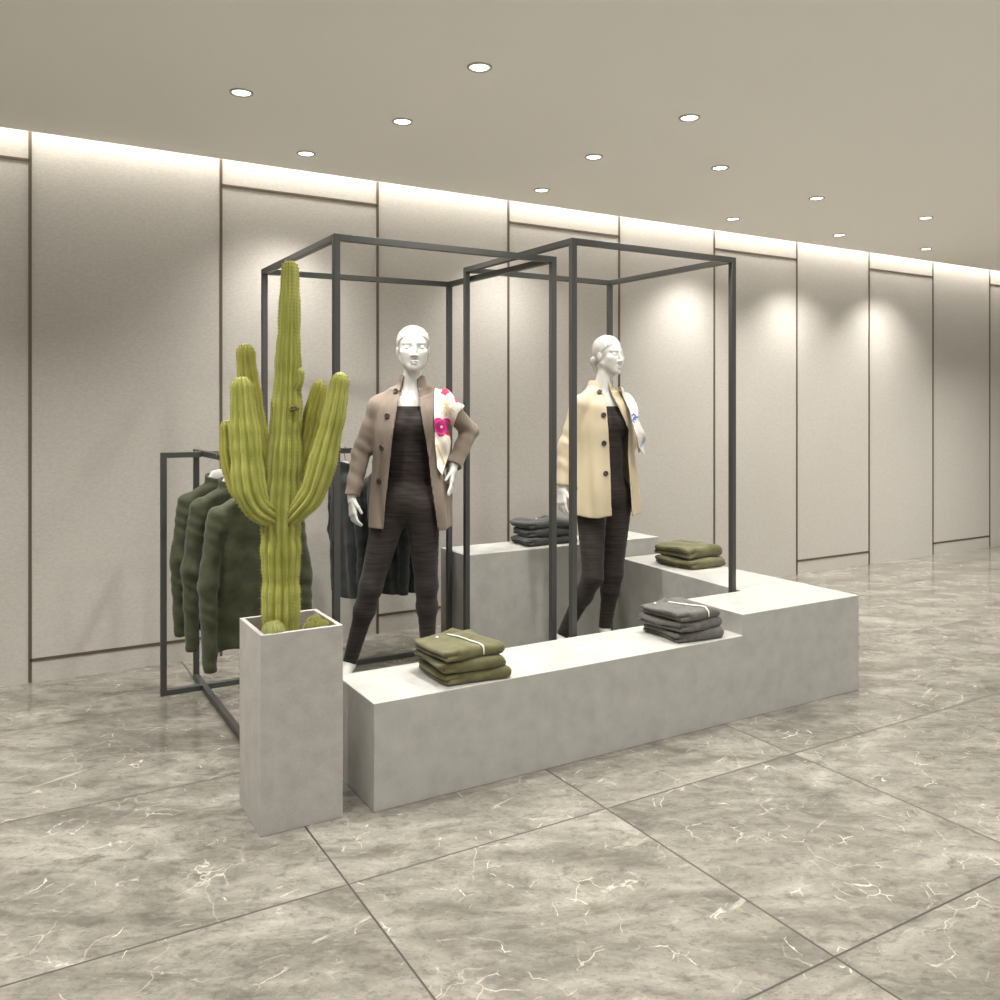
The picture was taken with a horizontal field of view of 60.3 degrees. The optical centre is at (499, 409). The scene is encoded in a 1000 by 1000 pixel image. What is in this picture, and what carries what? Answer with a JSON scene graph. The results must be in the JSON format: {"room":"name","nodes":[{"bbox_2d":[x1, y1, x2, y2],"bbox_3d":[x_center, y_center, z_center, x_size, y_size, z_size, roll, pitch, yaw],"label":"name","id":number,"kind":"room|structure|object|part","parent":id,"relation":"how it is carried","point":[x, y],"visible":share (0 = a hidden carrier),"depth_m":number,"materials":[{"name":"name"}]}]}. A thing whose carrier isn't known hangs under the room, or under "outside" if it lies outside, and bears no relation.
{"room":"clothing store","nodes":[
{"label":"clothing store","id":0,"kind":"room"},
{"bbox_2d":[418,658,511,685],"bbox_3d":[-0.142,0.959,3.221,0.274,0.051,0.289,0,0,-31],"label":"sweater","id":1,"kind":"object","parent":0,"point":[500,672],"visible":0.41,"depth_m":3.12,"materials":[{"name":"green fabric"}]},
{"bbox_2d":[412,648,505,673],"bbox_3d":[-0.153,0.918,3.220,0.289,0.046,0.288,0,0,-32],"label":"sweater","id":2,"kind":"object","parent":1,"relation":"on","point":[495,660],"visible":0.41,"depth_m":3.11,"materials":[{"name":"green fabric"}]},
{"bbox_2d":[414,628,504,662],"bbox_3d":[-0.158,0.868,3.217,0.265,0.059,0.266,0,0,-33],"label":"sweater","id":3,"kind":"object","parent":2,"relation":"on","point":[451,645],"visible":1,"depth_m":3.16,"materials":[{"name":"green fabric"}]},
{"bbox_2d":[0,127,999,686],"bbox_3d":[1.378,-0.130,6.527,12.500,2.960,0.150,0,0,-31],"label":"wall","id":4,"kind":"structure","parent":0,"point":[126,239],"depth_m":5.41,"materials":[{"name":"paint"}]},
{"bbox_2d":[0,155,29,160],"bbox_3d":[-2.723,-1.235,4.028,0.920,0.014,0.014,0,0,-31],"label":"trim","id":5,"kind":"structure","parent":4,"relation":"attached to","point":[1,156],"depth_m":4.22,"materials":[{"name":"brown metal"}]},
{"bbox_2d":[28,131,31,682],"bbox_3d":[-2.326,-0.125,4.262,0.015,2.950,0.014,0,0,-31],"label":"trim","id":6,"kind":"structure","parent":4,"relation":"attached to","point":[29,132],"depth_m":4.25,"materials":[{"name":"brown metal"}]},
{"bbox_2d":[30,637,200,661],"bbox_3d":[-1.930,1.238,4.495,0.920,0.014,0.014,0,0,-31],"label":"trim","id":7,"kind":"structure","parent":4,"relation":"attached to","point":[180,640],"depth_m":4.43,"materials":[{"name":"brown metal"}]},
{"bbox_2d":[220,159,222,655],"bbox_3d":[-1.533,-0.125,4.729,0.015,2.950,0.014,0,0,-31],"label":"trim","id":8,"kind":"structure","parent":4,"relation":"attached to","point":[221,160],"depth_m":4.72,"materials":[{"name":"brown metal"}]},
{"bbox_2d":[221,184,377,205],"bbox_3d":[-1.137,-1.235,4.963,0.920,0.014,0.014,0,0,-31],"label":"trim","id":9,"kind":"structure","parent":4,"relation":"attached to","point":[223,185],"depth_m":4.94,"materials":[{"name":"brown metal"}]},
{"bbox_2d":[376,181,378,633],"bbox_3d":[-0.740,-0.125,5.196,0.015,2.950,0.014,0,0,-31],"label":"trim","id":10,"kind":"structure","parent":4,"relation":"attached to","point":[377,182],"depth_m":5.19,"materials":[{"name":"brown metal"}]},
{"bbox_2d":[378,606,440,615],"bbox_3d":[-0.344,1.238,5.430,0.920,0.014,0.014,0,0,-31],"label":"trim","id":11,"kind":"structure","parent":4,"relation":"attached to","point":[413,610],"depth_m":5.26,"materials":[{"name":"brown metal"}]},
{"bbox_2d":[507,200,509,541],"bbox_3d":[0.053,-0.125,5.663,0.015,2.950,0.014,0,0,-31],"label":"trim","id":12,"kind":"structure","parent":4,"relation":"attached to","point":[508,201],"depth_m":5.66,"materials":[{"name":"brown metal"}]},
{"bbox_2d":[509,221,618,236],"bbox_3d":[0.449,-1.235,5.897,0.920,0.014,0.014,0,0,-31],"label":"trim","id":13,"kind":"structure","parent":4,"relation":"attached to","point":[510,222],"depth_m":5.88,"materials":[{"name":"brown metal"}]},
{"bbox_2d":[618,216,619,386],"bbox_3d":[0.846,-0.125,6.131,0.015,2.950,0.014,0,0,-31],"label":"trim","id":14,"kind":"structure","parent":4,"relation":"attached to","point":[618,216],"depth_m":6.12,"materials":[{"name":"brown metal"}]},
{"bbox_2d":[713,230,714,543],"bbox_3d":[1.639,-0.125,6.598,0.015,2.950,0.014,0,0,-31],"label":"trim","id":15,"kind":"structure","parent":4,"relation":"attached to","point":[713,230],"depth_m":6.59,"materials":[{"name":"brown metal"}]},
{"bbox_2d":[715,248,796,259],"bbox_3d":[2.036,-1.235,6.832,0.920,0.014,0.014,0,0,-31],"label":"trim","id":16,"kind":"structure","parent":4,"relation":"attached to","point":[715,248],"depth_m":6.82,"materials":[{"name":"brown metal"}]},
{"bbox_2d":[796,242,797,574],"bbox_3d":[2.432,-0.125,7.065,0.015,2.950,0.014,0,0,-31],"label":"trim","id":17,"kind":"structure","parent":4,"relation":"attached to","point":[796,242],"depth_m":7.06,"materials":[{"name":"brown metal"}]},
{"bbox_2d":[798,551,868,561],"bbox_3d":[2.829,1.238,7.299,0.920,0.014,0.014,0,0,-31],"label":"trim","id":18,"kind":"structure","parent":4,"relation":"attached to","point":[863,551],"depth_m":7.29,"materials":[{"name":"brown metal"}]},
{"bbox_2d":[868,252,869,563],"bbox_3d":[3.225,-0.125,7.532,0.015,2.950,0.014,0,0,-31],"label":"trim","id":19,"kind":"structure","parent":4,"relation":"attached to","point":[868,252],"depth_m":7.53,"materials":[{"name":"brown metal"}]},
{"bbox_2d":[870,268,932,277],"bbox_3d":[3.622,-1.235,7.766,0.920,0.014,0.014,0,0,-31],"label":"trim","id":20,"kind":"structure","parent":4,"relation":"attached to","point":[870,268],"depth_m":7.75,"materials":[{"name":"brown metal"}]},
{"bbox_2d":[932,262,933,554],"bbox_3d":[4.019,-0.125,7.999,0.015,2.950,0.014,0,0,-31],"label":"trim","id":21,"kind":"structure","parent":4,"relation":"attached to","point":[932,262],"depth_m":8.00,"materials":[{"name":"brown metal"}]},
{"bbox_2d":[933,535,989,543],"bbox_3d":[4.415,1.238,8.233,0.920,0.014,0.014,0,0,-31],"label":"trim","id":22,"kind":"structure","parent":4,"relation":"attached to","point":[987,535],"depth_m":8.21,"materials":[{"name":"brown metal"}]},
{"bbox_2d":[989,270,989,546],"bbox_3d":[4.812,-0.125,8.467,0.015,2.950,0.014,0,0,-31],"label":"trim","id":23,"kind":"structure","parent":4,"relation":"attached to","point":[989,270],"depth_m":8.46,"materials":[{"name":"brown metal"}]},
{"bbox_2d":[0,546,999,999],"bbox_3d":[3.217,1.410,3.404,12.500,0.120,7.400,0,0,-31],"label":"floor","id":24,"kind":"structure","parent":0,"point":[846,846],"depth_m":2.63,"materials":[{"name":"stone"}]},
{"bbox_2d":[160,448,414,740],"bbox_3d":[-1.093,0.773,4.077,0.998,1.154,1.698,0,0,14],"label":"clothes rack","id":25,"kind":"object","parent":24,"relation":"on","point":[207,687],"visible":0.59,"depth_m":4.06,"materials":[{"name":"grey metal"}]},
{"bbox_3d":[-1.591,0.775,4.071,0.027,1.150,0.027,0,0,-30],"label":"post","id":26,"kind":"part","parent":25,"relation":"part of","materials":[{"name":"grey metal"}]},
{"bbox_2d":[169,473,218,636],"bbox_3d":[-1.256,0.632,3.867,0.448,0.707,0.139,0,0,-33],"label":"sweater","id":27,"kind":"object","parent":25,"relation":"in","point":[210,484],"visible":0.17,"depth_m":3.73,"materials":[{"name":"green fabric"}]},
{"bbox_3d":[-1.526,0.773,4.324,0.027,1.154,0.027,0,0,-30],"label":"post","id":28,"kind":"part","parent":25,"relation":"part of","materials":[{"name":"grey metal"}]},
{"bbox_2d":[208,453,223,478],"bbox_3d":[-1.257,0.290,3.867,0.250,0.202,0.022,0,0,-33],"label":"clothes hanger","id":29,"kind":"object","parent":25,"relation":"hanging from","point":[217,473],"visible":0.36,"depth_m":3.85,"materials":[{"name":"white plastic"}]},
{"label":"clothes hanger","id":30,"kind":"object","parent":25,"relation":"hanging from","visible":0},
{"bbox_2d":[180,477,232,652],"bbox_3d":[-1.118,0.632,3.634,0.455,0.707,0.149,0,0,-32],"label":"sweater","id":31,"kind":"object","parent":30,"relation":"hanging from","point":[199,508],"visible":0.25,"depth_m":3.50,"materials":[{"name":"green fabric"}]},
{"bbox_3d":[-0.947,0.290,3.342,0.250,0.202,0.022,0,0,-30],"label":"clothes hanger","id":32,"kind":"object","parent":25,"relation":"hanging from","visible":0},
{"bbox_2d":[197,498,312,673],"bbox_3d":[-0.947,0.632,3.341,0.448,0.707,0.141,0,0,-28],"label":"jacket","id":33,"kind":"object","parent":32,"relation":"hanging from","point":[229,583],"visible":0.48,"depth_m":3.25,"materials":[{"name":"green fabric"}]},
{"bbox_2d":[240,609,342,836],"bbox_3d":[-0.707,1.032,2.905,0.272,0.637,0.272,0,0,-31],"label":"planter","id":34,"kind":"object","parent":24,"relation":"on","point":[291,682],"visible":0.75,"depth_m":2.79,"materials":[{"name":"concrete"}]},
{"bbox_2d":[261,620,286,633],"bbox_3d":[-0.730,0.716,2.782,0.086,0.074,0.086,0,0,-31],"label":"cactus","id":35,"kind":"object","parent":34,"relation":"on","point":[273,626],"visible":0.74,"depth_m":2.76,"materials":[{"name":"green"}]},
{"bbox_2d":[218,260,349,630],"bbox_3d":[-0.732,0.136,2.883,0.461,1.279,0.243,0,0,0],"label":"cactus","id":36,"kind":"object","parent":34,"relation":"on","point":[278,475],"visible":0.99,"depth_m":2.84,"materials":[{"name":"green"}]},
{"bbox_3d":[-0.874,0.200,2.937,0.167,0.332,0.073,0,0,5],"label":"arm","id":37,"kind":"part","parent":36,"relation":"part of"},
{"bbox_3d":[-0.816,0.031,2.947,0.172,0.522,0.092,0,0,16],"label":"arm","id":38,"kind":"part","parent":36,"relation":"part of"},
{"bbox_3d":[-0.803,0.139,2.832,0.173,0.502,0.125,0,0,0],"label":"arm","id":39,"kind":"part","parent":36,"relation":"part of"},
{"bbox_3d":[-0.666,0.089,2.945,0.141,0.384,0.075,0,0,-19],"label":"arm","id":40,"kind":"part","parent":36,"relation":"part of"},
{"bbox_3d":[-0.613,0.131,2.848,0.222,0.515,0.098,0,0,0],"label":"arm","id":41,"kind":"part","parent":36,"relation":"part of"},
{"bbox_2d":[302,621,317,628],"bbox_3d":[-0.637,0.730,2.885,0.053,0.047,0.053,0,0,-31],"label":"cactus","id":42,"kind":"object","parent":34,"relation":"on","point":[309,624],"visible":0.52,"depth_m":2.87,"materials":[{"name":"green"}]},
{"bbox_2d":[307,614,322,622],"bbox_3d":[-0.631,0.725,2.935,0.064,0.056,0.064,0,0,-31],"label":"cactus","id":43,"kind":"object","parent":34,"relation":"on","point":[315,617],"visible":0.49,"depth_m":2.92,"materials":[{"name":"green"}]},
{"bbox_2d":[316,619,330,626],"bbox_3d":[-0.595,0.729,2.902,0.055,0.048,0.055,0,0,-31],"label":"cactus","id":44,"kind":"object","parent":34,"relation":"on","point":[320,623],"visible":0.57,"depth_m":2.89,"materials":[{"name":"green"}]},
{"bbox_2d":[261,233,556,640],"bbox_3d":[-0.471,0.320,4.167,1.083,2.060,1.057,0,0,-31],"label":"frame","id":45,"kind":"object","parent":24,"relation":"on","point":[334,239],"visible":0.77,"depth_m":3.98,"materials":[{"name":"grey metal"}]},
{"bbox_3d":[-1.188,0.320,4.343,0.027,2.060,0.027,0,0,-30],"label":"post","id":46,"kind":"part","parent":45,"relation":"part of","materials":[{"name":"grey metal"}]},
{"bbox_3d":[-0.925,-0.697,3.909,0.027,0.027,0.988,0,0,-31],"label":"rail","id":47,"kind":"part","parent":45,"relation":"part of","materials":[{"name":"grey metal"}]},
{"bbox_3d":[-0.661,0.320,3.474,0.027,2.060,0.027,0,0,-30],"label":"post","id":48,"kind":"part","parent":45,"relation":"part of","materials":[{"name":"grey metal"}]},
{"bbox_3d":[-0.735,-0.697,4.562,0.979,0.027,0.027,0,0,-26],"label":"rail","id":49,"kind":"part","parent":45,"relation":"part of","materials":[{"name":"grey metal"}]},
{"bbox_3d":[-0.208,-0.697,3.733,1.016,0.027,0.027,0,0,-30],"label":"rail","id":50,"kind":"part","parent":45,"relation":"part of","materials":[{"name":"grey metal"}]},
{"bbox_3d":[-0.282,0.320,4.781,0.027,2.060,0.027,0,0,-30],"label":"post","id":51,"kind":"part","parent":45,"relation":"part of","materials":[{"name":"grey metal"}]},
{"bbox_3d":[-0.019,-0.697,4.386,0.027,0.027,0.922,0,0,-34],"label":"rail","id":52,"kind":"part","parent":45,"relation":"part of","materials":[{"name":"grey metal"}]},
{"bbox_3d":[0.245,0.320,3.991,0.027,2.060,0.027,0,0,-30],"label":"post","id":53,"kind":"part","parent":45,"relation":"part of","materials":[{"name":"grey metal"}]},
{"bbox_2d":[343,325,478,674],"bbox_3d":[-0.451,0.463,4.332,0.689,1.774,0.337,0,0,0],"label":"mannequin","id":54,"kind":"object","parent":24,"relation":"on","point":[404,427],"visible":0.98,"depth_m":4.23},
{"bbox_2d":[441,531,658,647],"bbox_3d":[0.325,1.070,5.153,1.360,0.560,0.310,0,0,-31],"label":"plinth","id":55,"kind":"object","parent":24,"relation":"on","point":[509,581],"visible":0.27,"depth_m":4.87,"materials":[{"name":"grey concrete"}]},
{"bbox_2d":[463,237,735,637],"bbox_3d":[0.487,0.297,4.416,1.022,2.105,0.955,0,0,-31],"label":"frame","id":56,"kind":"object","parent":24,"relation":"on","point":[714,260],"visible":0.74,"depth_m":4.25,"materials":[{"name":"grey metal"}]},
{"bbox_3d":[-0.177,0.297,4.563,0.027,2.105,0.027,0,0,-30],"label":"post","id":57,"kind":"part","parent":56,"relation":"part of","materials":[{"name":"grey metal"}]},
{"bbox_3d":[0.072,-0.742,4.173,0.027,0.027,0.898,0,0,-33],"label":"rail","id":58,"kind":"part","parent":56,"relation":"part of","materials":[{"name":"grey metal"}]},
{"bbox_3d":[0.232,-0.742,4.795,0.913,0.027,0.027,0,0,-30],"label":"rail","id":59,"kind":"part","parent":56,"relation":"part of","materials":[{"name":"grey metal"}]},
{"bbox_3d":[0.321,0.297,3.784,0.027,2.105,0.027,0,0,-30],"label":"post","id":60,"kind":"part","parent":56,"relation":"part of","materials":[{"name":"grey metal"}]},
{"bbox_3d":[0.641,0.297,5.027,0.027,2.105,0.027,0,0,-30],"label":"post","id":61,"kind":"part","parent":56,"relation":"part of","materials":[{"name":"grey metal"}]},
{"bbox_3d":[0.736,-0.742,4.026,0.935,0.027,0.027,0,0,-30],"label":"rail","id":62,"kind":"part","parent":56,"relation":"part of","materials":[{"name":"grey metal"}]},
{"bbox_3d":[0.896,-0.742,4.648,0.027,0.027,0.888,0,0,-34],"label":"rail","id":63,"kind":"part","parent":56,"relation":"part of","materials":[{"name":"grey metal"}]},
{"bbox_3d":[1.151,0.297,4.269,0.027,2.105,0.027,0,0,-30],"label":"post","id":64,"kind":"part","parent":56,"relation":"part of","materials":[{"name":"grey metal"}]},
{"bbox_2d":[343,554,858,811],"bbox_3d":[0.295,1.121,4.129,2.500,0.457,1.415,0,0,-31],"label":"plinth","id":65,"kind":"object","parent":24,"relation":"on","point":[409,736],"visible":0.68,"depth_m":3.44,"materials":[{"name":"grey concrete"}]},
{"bbox_2d":[557,335,645,639],"bbox_3d":[0.555,0.465,4.859,0.511,1.768,0.482,0,0,0],"label":"mannequin","id":66,"kind":"object","parent":24,"relation":"on","point":[609,429],"visible":0.94,"depth_m":4.72},
{"bbox_2d":[0,0,999,270],"bbox_3d":[3.281,-1.375,3.296,12.500,0.050,7.150,0,0,-31],"label":"ceiling","id":67,"kind":"structure","parent":0,"point":[886,111],"depth_m":3.71,"materials":[{"name":"white paint"}]},
{"bbox_2d":[229,88,253,97],"bbox_3d":[-1.099,-1.353,3.659,0.100,0.018,0.100,0,0,-31],"label":"recessed light","id":68,"kind":"object","parent":67,"relation":"in","point":[238,92],"visible":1,"depth_m":3.66,"materials":[{"name":"grey"}]},
{"bbox_2d":[296,151,315,156],"bbox_3d":[-1.020,-1.353,4.529,0.100,0.018,0.100,0,0,-31],"label":"recessed light","id":69,"kind":"object","parent":67,"relation":"in","point":[300,153],"visible":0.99,"depth_m":4.53,"materials":[{"name":"grey"}]},
{"bbox_2d":[392,118,412,125],"bbox_3d":[-0.456,-1.353,4.026,0.100,0.018,0.100,0,0,-31],"label":"recessed light","id":70,"kind":"object","parent":67,"relation":"in","point":[397,121],"visible":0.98,"depth_m":4.02,"materials":[{"name":"grey"}]},
{"bbox_2d":[467,62,491,72],"bbox_3d":[-0.081,-1.353,3.388,0.100,0.018,0.100,0,0,-31],"label":"recessed light","id":71,"kind":"object","parent":67,"relation":"in","point":[476,67],"visible":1,"depth_m":3.39,"materials":[{"name":"grey"}]},
{"bbox_2d":[534,188,549,192],"bbox_3d":[0.255,-1.353,5.280,0.100,0.018,0.100,0,0,-31],"label":"recessed light","id":72,"kind":"object","parent":67,"relation":"in","point":[539,190],"visible":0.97,"depth_m":5.29,"materials":[{"name":"grey"}]},
{"bbox_2d":[585,154,602,159],"bbox_3d":[0.500,-1.353,4.589,0.100,0.018,0.100,0,0,-31],"label":"recessed light","id":73,"kind":"object","parent":67,"relation":"in","point":[590,156],"visible":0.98,"depth_m":4.58,"materials":[{"name":"grey"}]},
{"bbox_2d":[678,114,700,121],"bbox_3d":[0.874,-1.353,3.974,0.100,0.018,0.100,0,0,-31],"label":"recessed light","id":74,"kind":"object","parent":67,"relation":"in","point":[687,117],"visible":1,"depth_m":3.97,"materials":[{"name":"grey"}]},
{"bbox_2d":[711,165,728,170],"bbox_3d":[1.226,-1.353,4.796,0.100,0.018,0.100,0,0,-31],"label":"recessed light","id":75,"kind":"object","parent":67,"relation":"in","point":[718,167],"visible":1,"depth_m":4.79,"materials":[{"name":"grey"}]},
{"bbox_2d":[726,217,739,220],"bbox_3d":[1.644,-1.353,6.075,0.100,0.018,0.100,0,0,-31],"label":"recessed light","id":76,"kind":"object","parent":67,"relation":"in","point":[730,218],"visible":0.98,"depth_m":6.07,"materials":[{"name":"grey"}]},
{"bbox_2d":[808,196,824,200],"bbox_3d":[2.017,-1.353,5.482,0.100,0.018,0.100,0,0,-31],"label":"recessed light","id":77,"kind":"object","parent":67,"relation":"in","point":[815,198],"visible":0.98,"depth_m":5.49,"materials":[{"name":"grey"}]},
{"bbox_2d":[832,233,845,236],"bbox_3d":[2.614,-1.353,6.635,0.100,0.018,0.100,0,0,-31],"label":"recessed light","id":78,"kind":"object","parent":67,"relation":"in","point":[841,234],"visible":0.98,"depth_m":6.64,"materials":[{"name":"grey"}]},
{"bbox_2d":[918,216,932,219],"bbox_3d":[2.987,-1.353,6.042,0.100,0.018,0.100,0,0,-31],"label":"recessed light","id":79,"kind":"object","parent":67,"relation":"in","point":[923,217],"visible":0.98,"depth_m":6.03,"materials":[{"name":"grey"}]},
{"bbox_2d":[510,534,577,546],"bbox_3d":[0.257,0.762,5.131,0.381,0.054,0.237,0,0,-31],"label":"sweater","id":80,"kind":"object","parent":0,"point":[534,541],"visible":0.61,"depth_m":5.03,"materials":[{"name":"grey fabric"}]},
{"bbox_2d":[513,527,568,537],"bbox_3d":[0.266,0.715,5.143,0.359,0.053,0.234,0,0,-32],"label":"sweater","id":81,"kind":"object","parent":80,"relation":"on","point":[530,533],"visible":0.58,"depth_m":5.03,"materials":[{"name":"grey fabric"}]},
{"bbox_2d":[509,514,568,528],"bbox_3d":[0.255,0.665,5.138,0.359,0.059,0.231,0,0,-29],"label":"sweater","id":82,"kind":"object","parent":81,"relation":"on","point":[542,522],"visible":0.77,"depth_m":5.07,"materials":[{"name":"grey fabric"}]},
{"bbox_2d":[643,623,723,642],"bbox_3d":[0.808,0.959,3.783,0.265,0.050,0.262,0,0,-26],"label":"sweater","id":83,"kind":"object","parent":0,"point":[718,631],"visible":0.47,"depth_m":3.68,"materials":[{"name":"grey fabric"}]},
{"bbox_2d":[639,612,721,632],"bbox_3d":[0.795,0.915,3.783,0.281,0.048,0.272,0,0,-32],"label":"sweater","id":84,"kind":"object","parent":83,"relation":"on","point":[655,620],"visible":0.61,"depth_m":3.69,"materials":[{"name":"grey fabric"}]},
{"bbox_2d":[641,597,719,621],"bbox_3d":[0.793,0.869,3.776,0.273,0.053,0.265,0,0,-29],"label":"sweater","id":85,"kind":"object","parent":84,"relation":"on","point":[679,609],"visible":1,"depth_m":3.72,"materials":[{"name":"grey fabric"}]},
{"bbox_2d":[655,554,725,568],"bbox_3d":[1.095,0.863,4.973,0.312,0.059,0.316,0,0,-34],"label":"sweater","id":86,"kind":"object","parent":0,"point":[714,561],"visible":0.83,"depth_m":4.87,"materials":[{"name":"green fabric"}]},
{"bbox_2d":[654,540,721,558],"bbox_3d":[1.091,0.802,4.991,0.300,0.069,0.311,0,0,-32],"label":"sweater","id":87,"kind":"object","parent":86,"relation":"on","point":[685,549],"visible":1,"depth_m":4.91,"materials":[{"name":"green fabric"}]},
{"label":"clothes hanger","id":88,"kind":"object","parent":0,"visible":0},
{"bbox_2d":[327,462,368,598],"bbox_3d":[-0.816,0.624,4.579,0.135,0.713,0.496,0,0,-29],"label":"jacket","id":89,"kind":"object","parent":88,"relation":"hanging from","point":[353,537],"visible":0.56,"depth_m":4.43,"materials":[{"name":"fabric"}]},
{"label":"clothes hanger","id":90,"kind":"object","parent":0,"visible":0},
{"bbox_2d":[363,459,410,595],"bbox_3d":[-0.632,0.624,4.687,0.128,0.713,0.489,0,0,-33],"label":"jacket","id":91,"kind":"object","parent":90,"relation":"hanging from","point":[398,575],"visible":0.23,"depth_m":4.52,"materials":[{"name":"fabric"}]},
{"label":"clothes hanger","id":92,"kind":"object","parent":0,"visible":0},
{"bbox_2d":[408,553,414,592],"bbox_3d":[-0.515,0.624,4.757,0.134,0.713,0.496,0,0,-29],"label":"jacket","id":93,"kind":"object","parent":92,"relation":"hanging from","point":[411,580],"visible":0.02,"depth_m":4.60,"materials":[{"name":"fabric"}]}
]}

